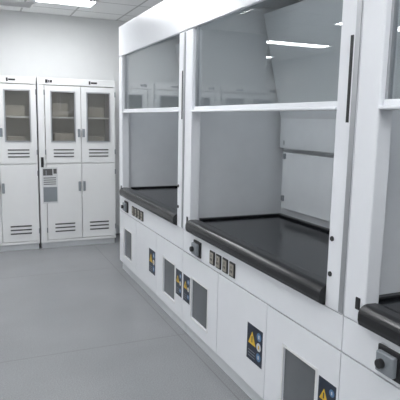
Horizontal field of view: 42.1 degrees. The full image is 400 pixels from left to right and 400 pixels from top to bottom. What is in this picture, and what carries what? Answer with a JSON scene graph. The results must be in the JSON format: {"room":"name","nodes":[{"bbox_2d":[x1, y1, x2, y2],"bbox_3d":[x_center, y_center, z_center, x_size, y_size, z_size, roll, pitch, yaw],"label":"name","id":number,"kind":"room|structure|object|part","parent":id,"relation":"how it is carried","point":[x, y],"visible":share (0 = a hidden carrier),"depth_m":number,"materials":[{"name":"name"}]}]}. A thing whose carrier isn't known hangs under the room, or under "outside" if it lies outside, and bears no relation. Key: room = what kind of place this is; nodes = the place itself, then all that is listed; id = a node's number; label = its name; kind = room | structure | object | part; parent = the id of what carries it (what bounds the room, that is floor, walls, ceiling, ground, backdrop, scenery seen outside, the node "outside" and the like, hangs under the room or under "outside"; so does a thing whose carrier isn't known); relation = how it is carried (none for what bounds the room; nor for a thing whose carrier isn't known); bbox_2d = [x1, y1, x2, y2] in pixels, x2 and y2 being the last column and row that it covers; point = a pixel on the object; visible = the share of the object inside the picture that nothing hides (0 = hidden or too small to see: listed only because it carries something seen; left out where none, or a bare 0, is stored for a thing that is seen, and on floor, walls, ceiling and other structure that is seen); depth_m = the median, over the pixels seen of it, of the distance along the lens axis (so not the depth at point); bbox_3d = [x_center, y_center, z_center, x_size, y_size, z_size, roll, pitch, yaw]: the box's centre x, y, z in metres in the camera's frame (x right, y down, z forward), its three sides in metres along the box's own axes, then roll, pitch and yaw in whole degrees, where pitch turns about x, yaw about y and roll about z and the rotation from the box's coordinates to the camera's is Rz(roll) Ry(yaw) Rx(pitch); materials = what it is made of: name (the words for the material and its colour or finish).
{"room":"chemistry laboratory","nodes":[
{"label":"chemistry laboratory","id":0,"kind":"room"},
{"bbox_2d":[0,0,33,7],"bbox_3d":[-2.301,-2.231,5.858,0.800,0.012,0.280,-3,10,-23],"label":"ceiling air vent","id":1,"kind":"object","parent":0,"point":[2,2],"depth_m":5.93,"materials":[{"name":"grey metal"}]},
{"bbox_2d":[0,9,126,225],"bbox_3d":[-2.321,-0.903,6.618,3.550,2.870,0.100,-3,10,-23],"label":"wall","id":2,"kind":"structure","parent":0,"point":[32,44],"depth_m":6.64,"materials":[{"name":"paint"}]},
{"bbox_2d":[116,226,119,233],"bbox_3d":[-2.327,0.474,6.779,3.550,0.100,0.012,-3,10,-23],"label":"baseboard","id":3,"kind":"structure","parent":2,"relation":"attached to","point":[117,227],"depth_m":7.28,"materials":[{"name":"grey plastic"}]},
{"bbox_2d":[0,0,162,21],"bbox_3d":[-2.418,-2.023,4.129,5.800,0.100,16.200,-3,10,-23],"label":"ceiling","id":4,"kind":"structure","parent":0,"point":[119,10],"depth_m":6.20,"materials":[{"name":"tile"}]},
{"bbox_2d":[36,0,94,5],"bbox_3d":[-1.472,-2.192,5.709,0.600,0.012,0.300,-3,10,-23],"label":"ceiling light","id":5,"kind":"object","parent":4,"relation":"in","point":[73,2],"visible":1,"depth_m":5.76,"materials":[{"name":"white plastic"}]},
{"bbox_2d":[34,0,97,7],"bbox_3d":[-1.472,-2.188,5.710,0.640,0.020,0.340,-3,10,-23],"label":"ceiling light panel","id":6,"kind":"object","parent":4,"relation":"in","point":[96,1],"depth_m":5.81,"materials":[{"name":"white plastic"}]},
{"bbox_2d":[0,233,251,399],"bbox_3d":[-2.477,0.912,4.583,5.800,0.100,16.200,-3,10,-23],"label":"floor","id":7,"kind":"structure","parent":0,"point":[75,324],"depth_m":3.81,"materials":[{"name":"plastic"}]},
{"bbox_2d":[0,75,39,251],"bbox_3d":[-2.448,-0.430,6.224,0.925,2.050,0.514,-3,10,-23],"label":"storage cabinet","id":8,"kind":"object","parent":7,"relation":"on","point":[19,192],"visible":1,"depth_m":6.14,"materials":[{"name":"white metal"}]},
{"bbox_3d":[-2.523,0.061,6.014,0.416,0.922,0.020,-3,10,-23],"label":"door","id":9,"kind":"part","parent":8,"relation":"part of","materials":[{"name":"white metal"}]},
{"bbox_3d":[-2.293,-0.134,6.064,0.030,0.120,0.014,-3,10,-23],"label":"handle","id":10,"kind":"part","parent":8,"relation":"part of","materials":[{"name":"grey plastic"}]},
{"bbox_2d":[6,116,28,117],"bbox_3d":[-2.448,-0.992,6.162,0.885,0.020,0.420,-3,10,-23],"label":"shelf","id":11,"kind":"object","parent":8,"relation":"attached to","point":[6,116],"depth_m":6.08,"materials":[{"name":"white metal"}]},
{"bbox_3d":[-2.116,-0.881,6.038,0.418,0.912,0.020,-3,10,-23],"label":"door","id":12,"kind":"part","parent":8,"relation":"part of","materials":[{"name":"white metal"}]},
{"bbox_3d":[-2.135,0.043,6.181,0.418,0.922,0.020,-3,10,-23],"label":"door","id":13,"kind":"part","parent":8,"relation":"part of","materials":[{"name":"white metal"}]},
{"bbox_3d":[-2.337,0.527,6.171,0.845,0.030,0.020,-3,10,-23],"label":"rail","id":14,"kind":"part","parent":8,"relation":"part of","materials":[{"name":"white metal"}]},
{"bbox_2d":[36,77,115,247],"bbox_3d":[-1.586,-0.470,6.595,0.925,2.050,0.514,-3,10,-23],"label":"storage cabinet","id":15,"kind":"object","parent":7,"relation":"on","point":[76,149],"visible":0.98,"depth_m":6.41,"materials":[{"name":"white metal"}]},
{"bbox_2d":[43,169,56,184],"bbox_3d":[-1.805,-0.280,6.258,0.160,0.190,0.001,-3,10,-23],"label":"print","id":16,"kind":"object","parent":15,"relation":"attached to","point":[49,175],"depth_m":6.26},
{"bbox_3d":[-1.642,-0.903,6.243,0.416,0.912,0.020,-3,10,-23],"label":"door","id":17,"kind":"part","parent":15,"relation":"part of","materials":[{"name":"white metal"}]},
{"bbox_3d":[-1.660,0.021,6.386,0.416,0.922,0.020,-3,10,-23],"label":"door","id":18,"kind":"part","parent":15,"relation":"part of","materials":[{"name":"white metal"}]},
{"bbox_2d":[52,117,108,118],"bbox_3d":[-1.585,-1.032,6.534,0.885,0.020,0.420,-3,10,-23],"label":"shelf","id":19,"kind":"object","parent":15,"relation":"attached to","point":[52,117],"depth_m":6.42,"materials":[{"name":"white metal"}]},
{"bbox_3d":[-1.475,0.487,6.543,0.845,0.030,0.020,-3,10,-23],"label":"rail","id":20,"kind":"part","parent":15,"relation":"part of","materials":[{"name":"white metal"}]},
{"bbox_3d":[-1.431,-0.174,6.436,0.030,0.120,0.014,-3,10,-23],"label":"handle","id":21,"kind":"part","parent":15,"relation":"part of","materials":[{"name":"grey plastic"}]},
{"bbox_3d":[-1.254,-0.921,6.410,0.418,0.912,0.020,-3,10,-23],"label":"door","id":22,"kind":"part","parent":15,"relation":"part of","materials":[{"name":"white metal"}]},
{"bbox_3d":[-1.272,0.003,6.553,0.418,0.922,0.020,-3,10,-23],"label":"door","id":23,"kind":"part","parent":15,"relation":"part of","materials":[{"name":"white metal"}]},
{"bbox_2d":[119,0,195,331],"bbox_3d":[-0.111,-0.563,4.706,0.895,2.870,1.816,-3,10,-23],"label":"fume hood","id":24,"kind":"object","parent":7,"relation":"on","point":[152,69],"visible":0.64,"depth_m":5.11,"materials":[{"name":"white metal"}]},
{"bbox_3d":[-0.776,-0.741,5.320,0.074,1.403,0.123,-3,10,-23],"label":"post","id":25,"kind":"part","parent":24,"relation":"part of","materials":[{"name":"white metal"}]},
{"bbox_2d":[121,200,127,212],"bbox_3d":[-0.761,0.068,5.220,0.055,0.110,0.120,-3,10,-23],"label":"outlet","id":26,"kind":"object","parent":24,"relation":"attached to","point":[124,206],"depth_m":5.19,"materials":[{"name":"plastic"}]},
{"bbox_3d":[-0.731,0.452,5.258,0.003,0.314,0.304,-3,10,-23],"label":"door window trim","id":27,"kind":"part","parent":24,"relation":"part of","materials":[{"name":"white metal"}]},
{"bbox_3d":[-0.724,0.417,5.267,0.020,0.538,0.601,-3,10,-23],"label":"door","id":28,"kind":"part","parent":24,"relation":"part of","materials":[{"name":"white metal"}]},
{"bbox_2d":[132,206,142,220],"bbox_3d":[-0.590,0.127,4.882,0.014,0.090,0.355,-3,10,-23],"label":"socket","id":29,"kind":"object","parent":24,"relation":"attached to","point":[137,212],"depth_m":4.86,"materials":[{"name":"plastic"}]},
{"bbox_3d":[-0.483,0.507,4.718,0.020,0.538,0.601,-3,10,-23],"label":"door","id":30,"kind":"part","parent":24,"relation":"part of","materials":[{"name":"white metal"}]},
{"bbox_3d":[-0.460,0.030,4.650,0.120,0.089,1.570,-3,10,-23],"label":"airfoil sill","id":31,"kind":"part","parent":24,"relation":"part of","materials":[{"name":"black plastic"}]},
{"bbox_3d":[-0.465,-0.766,4.518,0.024,0.014,1.566,-3,10,-23],"label":"sash handle","id":32,"kind":"part","parent":24,"relation":"part of","materials":[{"name":"white metal"}]},
{"bbox_3d":[-0.436,-0.779,4.528,0.043,0.038,1.566,-3,10,-23],"label":"sash rail","id":33,"kind":"part","parent":24,"relation":"part of","materials":[{"name":"white metal"}]},
{"bbox_3d":[-0.419,0.538,4.546,0.001,0.210,0.170,-3,10,-23],"label":"label plate","id":34,"kind":"part","parent":24,"relation":"part of","materials":[{"name":"blue plastic"}]},
{"bbox_3d":[-0.476,0.157,4.664,0.020,0.155,1.814,-3,10,-23],"label":"control panel","id":35,"kind":"part","parent":24,"relation":"part of","materials":[{"name":"white metal"}]},
{"bbox_3d":[-0.446,-1.456,4.413,0.024,0.290,1.816,-3,10,-23],"label":"header panel","id":36,"kind":"part","parent":24,"relation":"part of","materials":[{"name":"white metal"}]},
{"bbox_2d":[133,187,177,209],"bbox_3d":[-0.073,0.028,4.820,0.725,0.068,1.760,-3,10,-23],"label":"countertop","id":37,"kind":"structure","parent":24,"relation":"on","point":[168,196],"depth_m":5.10,"materials":[{"name":"black stone"}]},
{"bbox_3d":[-0.251,0.631,4.164,0.003,0.314,0.294,-3,10,-23],"label":"door window trim","id":38,"kind":"part","parent":24,"relation":"part of","materials":[{"name":"white metal"}]},
{"bbox_3d":[-0.242,0.596,4.168,0.020,0.538,0.601,-3,10,-23],"label":"door","id":39,"kind":"part","parent":24,"relation":"part of","materials":[{"name":"white metal"}]},
{"bbox_3d":[-0.162,0.629,3.958,0.001,0.200,0.123,-3,10,-23],"label":"label plate","id":40,"kind":"part","parent":24,"relation":"part of","materials":[{"name":"blue plastic"}]},
{"bbox_3d":[-0.103,-0.490,3.787,0.074,1.403,0.123,-3,10,-23],"label":"post","id":41,"kind":"part","parent":24,"relation":"part of","materials":[{"name":"white metal"}]},
{"bbox_3d":[-0.119,-0.483,3.729,0.003,1.390,0.028,-3,10,-23],"label":"post trim","id":42,"kind":"part","parent":24,"relation":"part of","materials":[{"name":"metal"}]},
{"bbox_2d":[182,0,363,399],"bbox_3d":[0.612,-0.294,3.058,0.895,2.870,1.816,-3,10,-23],"label":"fume hood","id":43,"kind":"object","parent":7,"relation":"on","point":[272,86],"visible":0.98,"depth_m":3.42,"materials":[{"name":"white metal"}]},
{"bbox_3d":[-0.100,0.653,3.816,0.001,0.200,0.125,-3,10,-23],"label":"label plate","id":44,"kind":"part","parent":43,"relation":"part of","materials":[{"name":"blue plastic"}]},
{"bbox_3d":[-0.053,-0.471,3.672,0.074,1.403,0.123,-3,10,-23],"label":"post","id":45,"kind":"part","parent":43,"relation":"part of","materials":[{"name":"white metal"}]},
{"bbox_2d":[189,239,201,258],"bbox_3d":[-0.038,0.338,3.571,0.055,0.110,0.120,-3,10,-23],"label":"outlet","id":46,"kind":"object","parent":43,"relation":"attached to","point":[195,248],"depth_m":3.54,"materials":[{"name":"plastic"}]},
{"bbox_3d":[-0.009,0.722,3.610,0.003,0.314,0.304,-3,10,-23],"label":"door window trim","id":47,"kind":"part","parent":43,"relation":"part of","materials":[{"name":"white metal"}]},
{"bbox_3d":[-0.001,0.686,3.619,0.020,0.538,0.601,-3,10,-23],"label":"door","id":48,"kind":"part","parent":43,"relation":"part of","materials":[{"name":"white metal"}]},
{"bbox_2d":[209,250,234,278],"bbox_3d":[0.133,0.396,3.234,0.014,0.090,0.355,-3,10,-23],"label":"socket","id":49,"kind":"object","parent":43,"relation":"attached to","point":[222,263],"depth_m":3.22,"materials":[{"name":"plastic"}]},
{"bbox_3d":[0.277,-1.186,2.765,0.024,0.290,1.816,-3,10,-23],"label":"header panel","id":50,"kind":"part","parent":43,"relation":"part of","materials":[{"name":"white metal"}]},
{"bbox_3d":[0.240,0.776,3.069,0.020,0.538,0.601,-3,10,-23],"label":"door","id":51,"kind":"part","parent":43,"relation":"part of","materials":[{"name":"white metal"}]},
{"bbox_3d":[0.303,0.808,2.898,0.001,0.210,0.170,-3,10,-23],"label":"label plate","id":52,"kind":"part","parent":43,"relation":"part of","materials":[{"name":"blue plastic"}]},
{"bbox_3d":[0.263,0.300,3.002,0.120,0.089,1.570,-3,10,-23],"label":"airfoil sill","id":53,"kind":"part","parent":43,"relation":"part of","materials":[{"name":"black plastic"}]},
{"bbox_3d":[0.246,0.427,3.015,0.020,0.155,1.814,-3,10,-23],"label":"control panel","id":54,"kind":"part","parent":43,"relation":"part of","materials":[{"name":"white metal"}]},
{"bbox_3d":[0.258,-0.496,2.869,0.024,0.014,1.566,-3,10,-23],"label":"sash handle","id":55,"kind":"part","parent":43,"relation":"part of","materials":[{"name":"white metal"}]},
{"bbox_2d":[202,216,328,278],"bbox_3d":[0.650,0.298,3.171,0.725,0.068,1.760,-3,10,-23],"label":"countertop","id":56,"kind":"structure","parent":43,"relation":"on","point":[304,246],"depth_m":3.30,"materials":[{"name":"black stone"}]},
{"bbox_3d":[0.287,-0.509,2.880,0.043,0.038,1.566,-3,10,-23],"label":"sash rail","id":57,"kind":"part","parent":43,"relation":"part of","materials":[{"name":"white metal"}]},
{"bbox_3d":[0.471,0.901,2.516,0.003,0.314,0.294,-3,10,-23],"label":"door window trim","id":58,"kind":"part","parent":43,"relation":"part of","materials":[{"name":"white metal"}]},
{"bbox_3d":[0.480,0.866,2.520,0.020,0.538,0.601,-3,10,-23],"label":"door","id":59,"kind":"part","parent":43,"relation":"part of","materials":[{"name":"white metal"}]},
{"bbox_3d":[0.561,0.899,2.310,0.001,0.200,0.123,-3,10,-23],"label":"label plate","id":60,"kind":"part","parent":43,"relation":"part of","materials":[{"name":"blue plastic"}]},
{"bbox_3d":[0.619,-0.221,2.138,0.074,1.403,0.123,-3,10,-23],"label":"post","id":61,"kind":"part","parent":43,"relation":"part of","materials":[{"name":"white metal"}]},
{"bbox_3d":[0.604,-0.213,2.080,0.003,1.390,0.028,-3,10,-23],"label":"post trim","id":62,"kind":"part","parent":43,"relation":"part of","materials":[{"name":"metal"}]},
{"bbox_2d":[339,0,399,399],"bbox_3d":[1.334,-0.024,1.409,0.895,2.870,1.816,-3,10,-23],"label":"fume hood","id":63,"kind":"object","parent":7,"relation":"on","point":[370,357],"visible":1,"depth_m":2.02,"materials":[{"name":"white metal"}]},
{"bbox_2d":[355,297,359,309],"bbox_3d":[0.631,0.414,2.080,0.007,0.050,0.025,-3,10,-23],"label":"light switch","id":64,"kind":"object","parent":63,"relation":"attached to","point":[357,299],"depth_m":2.08,"materials":[{"name":"plastic"}]},
{"bbox_3d":[0.721,0.956,1.970,0.020,0.538,0.601,-3,10,-23],"label":"door","id":65,"kind":"part","parent":63,"relation":"part of","materials":[{"name":"white metal"}]},
{"bbox_3d":[0.969,0.696,1.367,0.020,0.155,1.814,-3,10,-23],"label":"control panel","id":66,"kind":"part","parent":63,"relation":"part of","materials":[{"name":"white metal"}]},
{"bbox_3d":[0.986,0.569,1.353,0.120,0.089,1.570,-3,10,-23],"label":"airfoil sill","id":67,"kind":"part","parent":63,"relation":"part of","materials":[{"name":"black plastic"}]},
{"bbox_2d":[374,343,399,383],"bbox_3d":[0.685,0.607,1.923,0.055,0.110,0.120,-3,10,-23],"label":"outlet","id":68,"kind":"object","parent":63,"relation":"attached to","point":[387,362],"depth_m":1.91,"materials":[{"name":"plastic"}]},
{"bbox_2d":[378,298,399,312],"bbox_3d":[1.373,0.567,1.523,0.725,0.068,1.760,-3,10,-23],"label":"countertop","id":69,"kind":"structure","parent":63,"relation":"on","point":[394,304],"depth_m":2.14,"materials":[{"name":"black stone"}]},
{"bbox_3d":[0.981,-0.227,1.221,0.024,0.014,1.566,-3,10,-23],"label":"sash handle","id":70,"kind":"part","parent":63,"relation":"part of","materials":[{"name":"white metal"}]},
{"bbox_3d":[1.010,-0.240,1.232,0.043,0.038,1.566,-3,10,-23],"label":"sash rail","id":71,"kind":"part","parent":63,"relation":"part of","materials":[{"name":"white metal"}]}
]}

